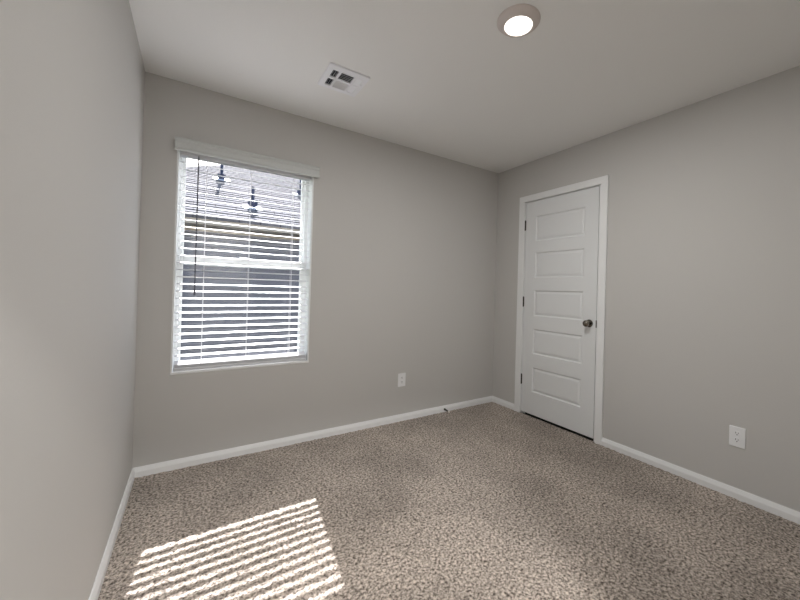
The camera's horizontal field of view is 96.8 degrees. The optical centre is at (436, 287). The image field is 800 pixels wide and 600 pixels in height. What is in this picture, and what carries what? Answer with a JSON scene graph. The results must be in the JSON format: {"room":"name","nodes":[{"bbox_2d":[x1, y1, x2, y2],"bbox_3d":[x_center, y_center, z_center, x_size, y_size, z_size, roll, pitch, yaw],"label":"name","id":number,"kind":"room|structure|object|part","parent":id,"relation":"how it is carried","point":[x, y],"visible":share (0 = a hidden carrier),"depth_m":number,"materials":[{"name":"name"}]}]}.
{"room":"empty bedroom","nodes":[
{"label":"empty bedroom","id":0,"kind":"room"},
{"bbox_2d":[0,0,144,599],"bbox_3d":[-0.952,-0.040,0.743,0.180,2.490,3.580,2,0,-35],"label":"wall","id":1,"kind":"structure","parent":0,"point":[72,72],"depth_m":0.92,"materials":[{"name":"grey paint"}]},
{"bbox_2d":[88,468,134,599],"bbox_3d":[-0.905,1.138,0.791,0.014,0.078,3.220,2,0,-35],"label":"baseboard","id":2,"kind":"structure","parent":1,"relation":"attached to","point":[97,585],"depth_m":1.53,"materials":[{"name":"white paint"}]},
{"bbox_2d":[132,72,498,467],"bbox_3d":[-0.632,-0.018,3.026,2.936,2.490,0.180,2,0,-35],"label":"wall","id":3,"kind":"structure","parent":0,"point":[404,239],"depth_m":2.83,"materials":[{"name":"grey paint"}]},
{"bbox_2d":[170,150,313,374],"bbox_3d":[-1.349,-0.177,2.522,0.843,1.477,0.172,2,0,-35],"label":"window","id":4,"kind":"structure","parent":3,"relation":"in","point":[307,240],"depth_m":2.51,"materials":[{"name":"white plastic"}]},
{"bbox_3d":[-1.353,0.553,2.494,0.843,0.016,0.116,2,0,-35],"label":"sill","id":5,"kind":"part","parent":4,"relation":"part of","materials":[{"name":"white paint"}]},
{"bbox_3d":[-1.385,0.165,2.551,0.784,0.734,0.026,2,0,-35],"label":"sash","id":6,"kind":"part","parent":4,"relation":"part of","materials":[{"name":"white plastic"}]},
{"bbox_3d":[-1.381,-0.516,2.578,0.784,0.744,0.026,2,0,-35],"label":"sash","id":7,"kind":"part","parent":4,"relation":"part of","materials":[{"name":"white plastic"}]},
{"bbox_2d":[173,136,319,370],"bbox_3d":[-1.300,-0.188,2.468,0.885,1.466,0.104,2,0,-35],"label":"window blind","id":8,"kind":"object","parent":4,"relation":"attached to","point":[191,149],"visible":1,"depth_m":2.43,"materials":[{"name":"white plastic"}]},
{"bbox_3d":[-1.537,-0.172,2.336,0.005,1.330,0.045,2,0,-35],"label":"ladder cord","id":9,"kind":"part","parent":8,"relation":"part of","materials":[{"name":"white fabric"}]},
{"bbox_3d":[-1.342,0.514,2.480,0.811,0.060,0.051,2,0,-35],"label":"rail","id":10,"kind":"part","parent":8,"relation":"part of","materials":[{"name":"white plastic"}]},
{"bbox_3d":[-1.322,-0.165,2.485,0.005,1.330,0.045,2,0,-35],"label":"ladder cord","id":11,"kind":"part","parent":8,"relation":"part of","materials":[{"name":"white fabric"}]},
{"bbox_3d":[-1.089,-0.158,2.644,0.005,1.330,0.045,2,0,-35],"label":"ladder cord","id":12,"kind":"part","parent":8,"relation":"part of","materials":[{"name":"white fabric"}]},
{"bbox_2d":[133,396,491,477],"bbox_3d":[-0.610,1.159,2.939,2.936,0.078,0.014,2,0,-35],"label":"baseboard","id":13,"kind":"structure","parent":3,"relation":"attached to","point":[146,470],"depth_m":2.60,"materials":[{"name":"white paint"}]},
{"bbox_2d":[398,373,405,386],"bbox_3d":[-0.311,0.824,3.143,0.076,0.118,0.008,2,0,-35],"label":"power outlet","id":14,"kind":"object","parent":3,"relation":"attached to","point":[402,376],"visible":1,"depth_m":3.14,"materials":[{"name":"white plastic"}]},
{"bbox_2d":[98,402,799,599],"bbox_3d":[0.626,1.235,1.845,3.736,0.062,3.220,2,0,-35],"label":"floor","id":15,"kind":"structure","parent":0,"point":[491,500],"depth_m":1.76,"materials":[{"name":"carpet"}]},
{"bbox_2d":[129,0,799,172],"bbox_3d":[0.367,-1.293,1.633,3.296,0.100,3.580,2,0,-35],"label":"ceiling","id":16,"kind":"structure","parent":0,"point":[445,81],"depth_m":1.93,"materials":[{"name":"white paint"}]},
{"bbox_2d":[317,62,369,96],"bbox_3d":[-0.571,-1.260,2.164,0.242,0.013,0.261,2,0,-35],"label":"ceiling vent","id":17,"kind":"object","parent":16,"relation":"in","point":[335,77],"visible":1,"depth_m":2.15,"materials":[{"name":"white metal"}]},
{"bbox_2d":[497,4,540,37],"bbox_3d":[0.381,-1.229,1.648,0.198,0.028,0.198,2,0,-35],"label":"recessed light","id":18,"kind":"object","parent":16,"relation":"in","point":[518,20],"visible":1,"depth_m":1.62,"materials":[{"name":"grey"}]},
{"bbox_2d":[493,65,799,511],"bbox_3d":[1.614,0.042,2.508,0.180,2.490,3.580,2,0,-35],"label":"wall","id":19,"kind":"structure","parent":0,"point":[702,315],"depth_m":2.25,"materials":[{"name":"grey paint"}]},
{"bbox_2d":[520,185,600,438],"bbox_3d":[1.113,0.205,3.170,0.246,2.084,0.805,2,0,-35],"label":"door","id":20,"kind":"structure","parent":19,"relation":"in","point":[562,231],"depth_m":3.10,"materials":[{"name":"white paint"}]},
{"bbox_3d":[1.212,0.293,2.857,0.058,0.054,0.054,2,0,-35],"label":"knob","id":21,"kind":"part","parent":20,"relation":"part of","materials":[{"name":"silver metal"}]},
{"bbox_2d":[514,175,608,444],"bbox_3d":[1.059,0.180,3.135,0.017,2.130,0.908,2,0,-35],"label":"trim","id":22,"kind":"structure","parent":19,"relation":"attached to","point":[603,181],"depth_m":2.80,"materials":[{"name":"white paint"}]},
{"bbox_2d":[492,396,799,524],"bbox_3d":[1.501,1.215,2.446,0.014,0.078,3.220,2,0,-35],"label":"baseboard","id":23,"kind":"structure","parent":19,"relation":"attached to","point":[792,515],"depth_m":2.20,"materials":[{"name":"white paint"}]},
{"bbox_2d":[729,425,745,448],"bbox_3d":[1.768,0.880,2.079,0.008,0.118,0.076,2,0,-35],"label":"power outlet","id":24,"kind":"object","parent":19,"relation":"attached to","point":[737,435],"visible":1,"depth_m":2.08,"materials":[{"name":"white plastic"}]},
{"bbox_2d":[733,437,740,442],"bbox_3d":[1.765,0.900,2.077,0.004,0.028,0.034,2,0,-35],"label":"receptacle","id":25,"kind":"object","parent":24,"relation":"attached to","point":[735,439],"depth_m":2.08,"materials":[{"name":"grey plastic"}]},
{"bbox_2d":[733,431,740,436],"bbox_3d":[1.766,0.861,2.078,0.004,0.028,0.034,2,0,-35],"label":"receptacle","id":26,"kind":"object","parent":24,"relation":"attached to","point":[735,433],"depth_m":2.08,"materials":[{"name":"grey plastic"}]},
{"label":"outside","id":27,"kind":"structure","parent":0,"visible":0},
{"label":"ground","id":28,"kind":"structure","parent":27,"visible":0},
{"bbox_2d":[180,164,300,360],"bbox_3d":[-1.505,-0.781,12.351,16.610,5.074,9.446,2,0,-35],"label":"window glass","id":29,"kind":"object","parent":28,"relation":"on","point":[188,216],"visible":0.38,"depth_m":6.01,"materials":[{"name":"grey"}]}
]}

